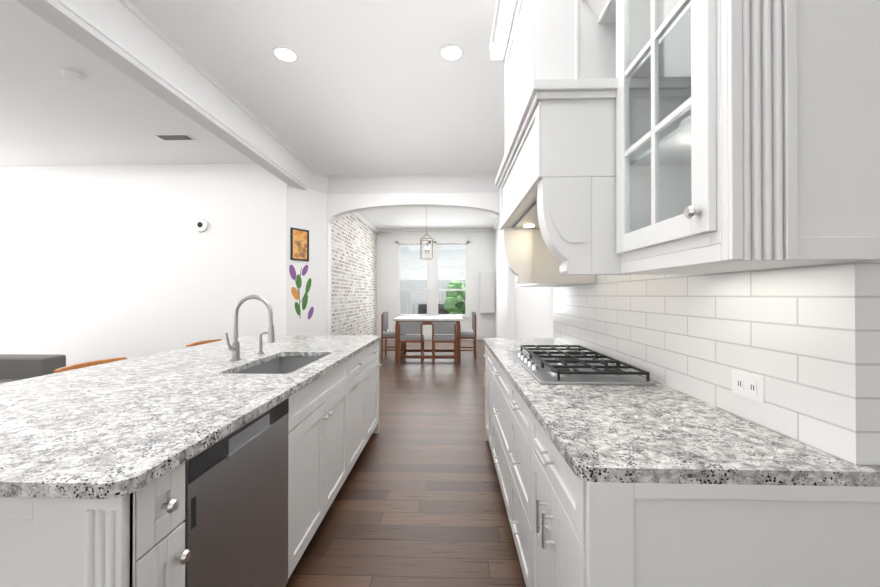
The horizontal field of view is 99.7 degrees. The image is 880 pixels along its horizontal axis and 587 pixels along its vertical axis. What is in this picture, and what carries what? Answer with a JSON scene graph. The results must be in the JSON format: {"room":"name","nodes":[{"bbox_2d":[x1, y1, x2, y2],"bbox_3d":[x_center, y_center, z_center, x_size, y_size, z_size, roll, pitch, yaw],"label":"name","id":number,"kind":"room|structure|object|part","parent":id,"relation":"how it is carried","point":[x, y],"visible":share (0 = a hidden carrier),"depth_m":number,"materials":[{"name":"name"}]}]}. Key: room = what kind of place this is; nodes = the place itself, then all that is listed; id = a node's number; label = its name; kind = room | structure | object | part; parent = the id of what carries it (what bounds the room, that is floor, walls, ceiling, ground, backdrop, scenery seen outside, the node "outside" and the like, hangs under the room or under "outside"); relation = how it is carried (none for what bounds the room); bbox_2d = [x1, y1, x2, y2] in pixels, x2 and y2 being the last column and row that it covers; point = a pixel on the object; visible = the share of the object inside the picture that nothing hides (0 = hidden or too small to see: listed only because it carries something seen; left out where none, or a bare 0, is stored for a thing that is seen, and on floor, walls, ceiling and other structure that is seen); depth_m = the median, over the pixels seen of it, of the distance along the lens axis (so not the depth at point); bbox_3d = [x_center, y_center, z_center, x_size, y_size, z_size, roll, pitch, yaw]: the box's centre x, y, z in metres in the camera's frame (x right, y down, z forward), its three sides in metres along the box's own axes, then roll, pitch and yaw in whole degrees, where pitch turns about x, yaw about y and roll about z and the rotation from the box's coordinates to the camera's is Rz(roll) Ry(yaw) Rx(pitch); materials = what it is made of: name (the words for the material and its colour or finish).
{"room":"kitchen","nodes":[
{"label":"kitchen","id":0,"kind":"room"},
{"bbox_2d":[0,164,285,365],"bbox_3d":[-5.036,-0.215,5.176,5.930,3.090,0.150,0,0,2],"label":"wall","id":1,"kind":"structure","parent":0,"point":[99,262],"depth_m":5.08,"materials":[{"name":"white paint"}]},
{"bbox_2d":[194,218,208,231],"bbox_3d":[-3.245,-0.930,5.033,0.200,0.200,0.034,0,0,2],"label":"security camera","id":2,"kind":"object","parent":1,"relation":"attached to","point":[201,224],"visible":0.98,"depth_m":5.02,"materials":[{"name":"white plastic"}]},
{"bbox_2d":[0,0,504,174],"bbox_3d":[-2.503,-1.837,1.831,11.200,0.120,7.601,0,0,2],"label":"ceiling","id":3,"kind":"structure","parent":0,"point":[365,87],"depth_m":3.22,"materials":[{"name":"white paint"}]},
{"bbox_2d":[61,69,82,81],"bbox_3d":[-2.967,-1.753,2.994,0.130,0.035,0.130,0,0,2],"label":"smoke detector","id":4,"kind":"object","parent":3,"relation":"attached to","point":[71,75],"visible":1,"depth_m":2.97,"materials":[{"name":"white plastic"}]},
{"bbox_2d":[16,0,306,189],"bbox_3d":[-2.083,-1.633,1.651,0.150,0.290,7.270,0,0,2],"label":"header beam","id":5,"kind":"structure","parent":3,"relation":"attached to","point":[60,17],"depth_m":2.51,"materials":[{"name":"white paint"}]},
{"bbox_2d":[154,133,195,140],"bbox_3d":[-2.981,-1.758,4.176,0.360,0.014,0.160,0,0,2],"label":"ceiling vent","id":6,"kind":"object","parent":3,"relation":"in","point":[176,137],"visible":0.98,"depth_m":4.17,"materials":[{"name":"white plastic"}]},
{"bbox_2d":[271,46,298,62],"bbox_3d":[-1.144,-1.768,2.748,0.190,0.008,0.190,0,0,2],"label":"recessed light","id":7,"kind":"object","parent":3,"relation":"in","point":[286,54],"visible":1,"depth_m":2.74,"materials":[{"name":"white plastic"}]},
{"bbox_2d":[439,44,464,60],"bbox_3d":[0.086,-1.768,2.731,0.190,0.008,0.190,0,0,2],"label":"recessed light","id":8,"kind":"object","parent":3,"relation":"in","point":[451,52],"visible":1,"depth_m":2.72,"materials":[{"name":"white plastic"}]},
{"bbox_2d":[286,184,326,334],"bbox_3d":[-1.954,-0.214,5.345,0.150,3.090,0.695,0,0,32],"label":"wall","id":9,"kind":"structure","parent":0,"point":[306,209],"depth_m":5.33,"materials":[{"name":"white paint"}]},
{"bbox_2d":[56,0,499,193],"bbox_3d":[-0.599,-1.652,1.771,3.150,0.250,7.600,0,0,2],"label":"crown molding","id":10,"kind":"structure","parent":9,"relation":"attached to","point":[130,29],"depth_m":3.24,"materials":[{"name":"white paint"}]},
{"bbox_2d":[290,227,308,260],"bbox_3d":[-1.954,-0.680,5.182,0.020,0.440,0.290,0,0,32],"label":"picture frame","id":11,"kind":"object","parent":9,"relation":"attached to","point":[299,244],"visible":0.94,"depth_m":5.18,"materials":[{"name":"black"}]},
{"bbox_2d":[289,265,313,319],"bbox_3d":[-1.943,-0.018,5.218,0.002,0.781,0.410,0,0,32],"label":"decal","id":12,"kind":"object","parent":9,"relation":"attached to","point":[294,291],"visible":1,"depth_m":5.19,"materials":[{"name":"multicoloured plastic"}]},
{"bbox_2d":[331,213,376,334],"bbox_3d":[-2.036,-0.283,8.386,0.150,3.260,5.250,0,0,2],"label":"brick wall","id":13,"kind":"structure","parent":0,"point":[353,274],"depth_m":8.41,"materials":[{"name":"white brick"}]},
{"bbox_2d":[352,211,378,233],"bbox_3d":[-1.921,-1.853,8.391,0.080,0.120,5.250,0,0,2],"label":"crown molding","id":14,"kind":"structure","parent":13,"relation":"attached to","point":[365,220],"depth_m":9.46,"materials":[{"name":"white paint"}]},
{"bbox_2d":[285,339,525,586],"bbox_3d":[-2.417,1.377,4.612,11.200,0.100,13.200,0,0,2],"label":"floor","id":15,"kind":"structure","parent":0,"point":[418,501],"depth_m":2.37,"materials":[{"name":"brown wood"}]},
{"bbox_2d":[0,354,65,383],"bbox_3d":[-4.766,0.858,2.711,1.820,0.920,2.250,0,0,2],"label":"sofa","id":16,"kind":"object","parent":15,"relation":"on","point":[14,367],"visible":0.17,"depth_m":3.60,"materials":[{"name":"grey fabric"}]},
{"bbox_2d":[54,357,126,372],"bbox_3d":[-1.810,0.853,2.075,0.409,0.926,0.400,0,0,2],"label":"stool","id":17,"kind":"object","parent":15,"relation":"on","point":[80,365],"visible":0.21,"depth_m":2.09,"materials":[{"name":"brown wood"}]},
{"bbox_2d":[0,339,380,586],"bbox_3d":[-1.061,0.871,2.158,0.942,0.888,2.767,0,0,2],"label":"kitchen island","id":18,"kind":"object","parent":15,"relation":"on","point":[227,462],"depth_m":1.10,"materials":[{"name":"white wood"}]},
{"bbox_2d":[0,335,380,494],"bbox_3d":[-1.245,0.411,2.177,1.292,0.032,2.805,0,0,2],"label":"island countertop","id":19,"kind":"structure","parent":18,"relation":"on","point":[106,428],"depth_m":1.25,"materials":[{"name":"grey stone"}]},
{"bbox_2d":[224,295,275,358],"bbox_3d":[-1.109,0.201,2.173,0.266,0.388,0.112,0,0,2],"label":"faucet","id":20,"kind":"object","parent":19,"relation":"on","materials":[{"name":"silver metal"}]},
{"bbox_2d":[256,343,263,354],"bbox_3d":[-1.150,0.323,2.447,0.107,0.148,0.044,0,0,2],"label":"faucet","id":21,"kind":"object","parent":19,"relation":"on","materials":[{"name":"silver metal"}]},
{"bbox_2d":[224,355,323,374],"bbox_3d":[-0.911,0.539,2.169,0.444,0.248,0.784,0,0,2],"label":"sink","id":22,"kind":"object","parent":19,"relation":"in","point":[279,364],"depth_m":2.47,"materials":[{"name":"grey metal"}]},
{"bbox_2d":[183,398,288,586],"bbox_3d":[-0.675,0.862,1.260,0.084,0.856,0.594,0,0,2],"label":"dishwasher","id":23,"kind":"object","parent":18,"relation":"in","point":[236,488],"depth_m":1.21,"materials":[{"name":"silver metal"}]},
{"bbox_2d":[186,339,220,346],"bbox_3d":[-1.781,0.857,3.015,0.409,0.926,0.400,0,0,2],"label":"stool","id":24,"kind":"object","parent":15,"relation":"on","point":[199,343],"visible":0.08,"depth_m":3.05,"materials":[{"name":"brown wood"}]},
{"bbox_2d":[381,312,405,358],"bbox_3d":[-0.981,0.869,7.883,0.470,0.950,0.460,0,0,2],"label":"dining chair","id":25,"kind":"object","parent":15,"relation":"on","point":[385,335],"visible":0.77,"depth_m":7.66,"materials":[{"name":"brown wood"}]},
{"bbox_2d":[398,322,423,363],"bbox_3d":[-0.555,0.941,7.254,0.460,0.800,0.470,0,0,2],"label":"dining chair","id":26,"kind":"object","parent":15,"relation":"on","point":[410,327],"visible":1,"depth_m":7.03,"materials":[{"name":"brown wood"}]},
{"bbox_2d":[393,316,462,360],"bbox_3d":[-0.228,0.924,7.809,1.380,0.840,1.000,0,0,2],"label":"dining table","id":27,"kind":"object","parent":15,"relation":"on","point":[426,320],"visible":0.85,"depth_m":7.37,"materials":[{"name":"brown wood"}]},
{"bbox_2d":[432,322,455,363],"bbox_3d":[0.085,0.941,7.234,0.460,0.800,0.470,0,0,2],"label":"dining chair","id":28,"kind":"object","parent":15,"relation":"on","point":[443,327],"visible":1,"depth_m":7.01,"materials":[{"name":"brown wood"}]},
{"bbox_2d":[456,312,475,358],"bbox_3d":[0.528,0.869,7.836,0.470,0.950,0.460,0,0,2],"label":"dining chair","id":29,"kind":"object","parent":15,"relation":"on","point":[468,335],"visible":0.69,"depth_m":7.61,"materials":[{"name":"brown wood"}]},
{"bbox_2d":[483,0,879,586],"bbox_3d":[0.746,-0.126,2.039,0.880,2.880,2.615,0,0,2],"label":"kitchen cabinets","id":30,"kind":"object","parent":15,"relation":"on","point":[669,137],"visible":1,"depth_m":0.90,"materials":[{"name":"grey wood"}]},
{"bbox_2d":[508,345,655,384],"bbox_3d":[0.691,0.368,2.046,0.490,0.052,0.910,0,0,2],"label":"cooktop","id":31,"kind":"object","parent":30,"relation":"in","point":[559,367],"depth_m":1.78,"materials":[{"name":"black metal"}]},
{"bbox_3d":[0.626,-0.606,1.080,0.004,0.810,0.351,0,0,2],"label":"glassdoor pane","id":32,"kind":"part","parent":30,"relation":"part of","materials":[{"name":"clear glass"}]},
{"bbox_2d":[483,338,879,486],"bbox_3d":[0.768,0.410,2.078,0.837,0.032,2.530,0,0,2],"label":"countertop","id":33,"kind":"structure","parent":30,"relation":"on","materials":[{"name":"stone"}]},
{"bbox_2d":[327,192,513,337],"bbox_3d":[-0.300,-0.347,5.632,3.790,3.360,0.150,0,0,2],"label":"wall","id":34,"kind":"structure","parent":0,"point":[338,205],"depth_m":5.58,"materials":[{"name":"white paint"}]},
{"bbox_2d":[360,207,499,228],"bbox_3d":[-0.217,-1.964,8.339,3.790,0.100,5.550,0,0,2],"label":"ceiling","id":35,"kind":"structure","parent":0,"point":[421,218],"depth_m":9.45,"materials":[{"name":"white paint"}]},
{"bbox_2d":[420,233,432,259],"bbox_3d":[-0.278,-1.317,7.822,0.254,1.196,0.254,0,0,2],"label":"pendant light","id":36,"kind":"object","parent":35,"relation":"hanging from","point":[421,240],"visible":0.96,"depth_m":7.78,"materials":[{"name":"silver metal"}]},
{"bbox_2d":[377,233,494,334],"bbox_3d":[-0.134,-0.270,11.029,3.790,3.260,0.150,0,0,2],"label":"wall","id":37,"kind":"structure","parent":0,"point":[482,252],"depth_m":10.96,"materials":[{"name":"white paint"}]},
{"bbox_2d":[395,241,430,316],"bbox_3d":[-0.790,-0.385,10.995,1.080,2.330,0.140,0,0,2],"label":"window","id":38,"kind":"structure","parent":37,"relation":"in","point":[398,277],"depth_m":10.99,"materials":[{"name":"white paint"}]},
{"bbox_2d":[379,228,491,232],"bbox_3d":[-0.143,-1.841,10.922,3.300,0.120,0.080,0,0,2],"label":"crown molding","id":39,"kind":"structure","parent":37,"relation":"attached to","point":[466,230],"depth_m":10.92,"materials":[{"name":"white paint"}]},
{"bbox_2d":[380,335,493,339],"bbox_3d":[-0.157,1.290,10.940,3.450,0.140,0.015,0,0,2],"label":"baseboard","id":40,"kind":"structure","parent":37,"relation":"attached to","point":[429,337],"depth_m":10.89,"materials":[{"name":"white paint"}]},
{"bbox_2d":[434,241,469,319],"bbox_3d":[0.349,-0.385,10.960,1.080,2.330,0.140,0,0,2],"label":"window","id":41,"kind":"structure","parent":37,"relation":"in","point":[466,316],"depth_m":10.95,"materials":[{"name":"white paint"}]},
{"bbox_2d":[495,226,506,337],"bbox_3d":[1.602,-0.284,8.274,0.150,3.260,5.250,0,0,2],"label":"wall","id":42,"kind":"structure","parent":0,"point":[500,297],"depth_m":9.63,"materials":[{"name":"white paint"}]},
{"bbox_2d":[480,272,494,312],"bbox_3d":[1.381,-0.031,10.809,0.413,1.180,0.162,0,0,2],"label":"upper cabinet","id":43,"kind":"object","parent":42,"relation":"attached to","point":[487,292],"visible":1,"depth_m":10.74,"materials":[{"name":"white paint"}]},
{"bbox_2d":[492,217,499,232],"bbox_3d":[1.487,-1.854,8.286,0.080,0.120,5.250,0,0,2],"label":"crown molding","id":44,"kind":"structure","parent":42,"relation":"attached to","point":[497,224],"depth_m":10.15,"materials":[{"name":"white paint"}]},
{"bbox_2d":[514,274,879,465],"bbox_3d":[1.121,-0.225,3.179,0.200,3.090,4.665,0,0,2],"label":"wall","id":45,"kind":"structure","parent":0,"point":[533,312],"depth_m":4.17,"materials":[{"name":"ceramic tile"},{"name":"grout"}]},
{"bbox_2d":[553,262,851,462],"bbox_3d":[0.983,-0.025,2.091,0.008,0.840,2.485,0,0,2],"label":"tile backsplash","id":46,"kind":"structure","parent":45,"relation":"attached to","point":[785,332],"depth_m":1.17,"materials":[{"name":"white tile"}]},
{"bbox_2d":[732,369,764,402],"bbox_3d":[0.946,0.282,1.143,0.008,0.075,0.120,0,0,2],"label":"outlet","id":47,"kind":"object","parent":46,"relation":"attached to","point":[745,384],"depth_m":1.14,"materials":[{"name":"white plastic"}]},
{"bbox_2d":[851,261,879,464],"bbox_3d":[1.045,0.128,0.842,0.208,0.520,0.008,0,0,2],"label":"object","id":48,"kind":"object","parent":45,"relation":"attached to","point":[865,308],"visible":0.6,"depth_m":0.84,"materials":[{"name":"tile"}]},
{"label":"outside","id":49,"kind":"structure","parent":0,"visible":0},
{"bbox_2d":[400,245,464,313],"bbox_3d":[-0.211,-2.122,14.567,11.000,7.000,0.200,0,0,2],"label":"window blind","id":50,"kind":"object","parent":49,"point":[414,273],"depth_m":14.47,"materials":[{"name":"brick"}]},
{"bbox_3d":[-0.265,1.429,12.775,11.000,0.080,3.350,0,0,2],"label":"ground","id":51,"kind":"structure","parent":49,"visible":0},
{"bbox_2d":[418,304,426,313],"bbox_3d":[-0.521,0.878,12.611,0.500,1.020,0.500,0,0,2],"label":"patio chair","id":52,"kind":"object","parent":51,"relation":"on","point":[422,308],"depth_m":12.83,"materials":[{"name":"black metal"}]},
{"bbox_2d":[400,280,464,313],"bbox_3d":[-0.253,0.446,13.190,9.000,1.850,0.070,0,0,2],"label":"fence","id":53,"kind":"object","parent":51,"relation":"on","point":[420,283],"depth_m":13.18,"materials":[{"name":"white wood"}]},
{"bbox_2d":[438,304,449,313],"bbox_3d":[0.079,0.878,12.592,0.500,1.020,0.500,0,0,2],"label":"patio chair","id":54,"kind":"object","parent":51,"relation":"on","point":[440,306],"depth_m":12.80,"materials":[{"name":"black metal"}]},
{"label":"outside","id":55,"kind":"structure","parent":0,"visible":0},
{"bbox_2d":[444,279,464,313],"bbox_3d":[0.714,0.284,12.116,1.190,1.516,0.871,0,0,2],"label":"bush","id":56,"kind":"object","parent":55,"point":[457,299],"depth_m":11.83,"materials":[{"name":"green plant"}]}
]}

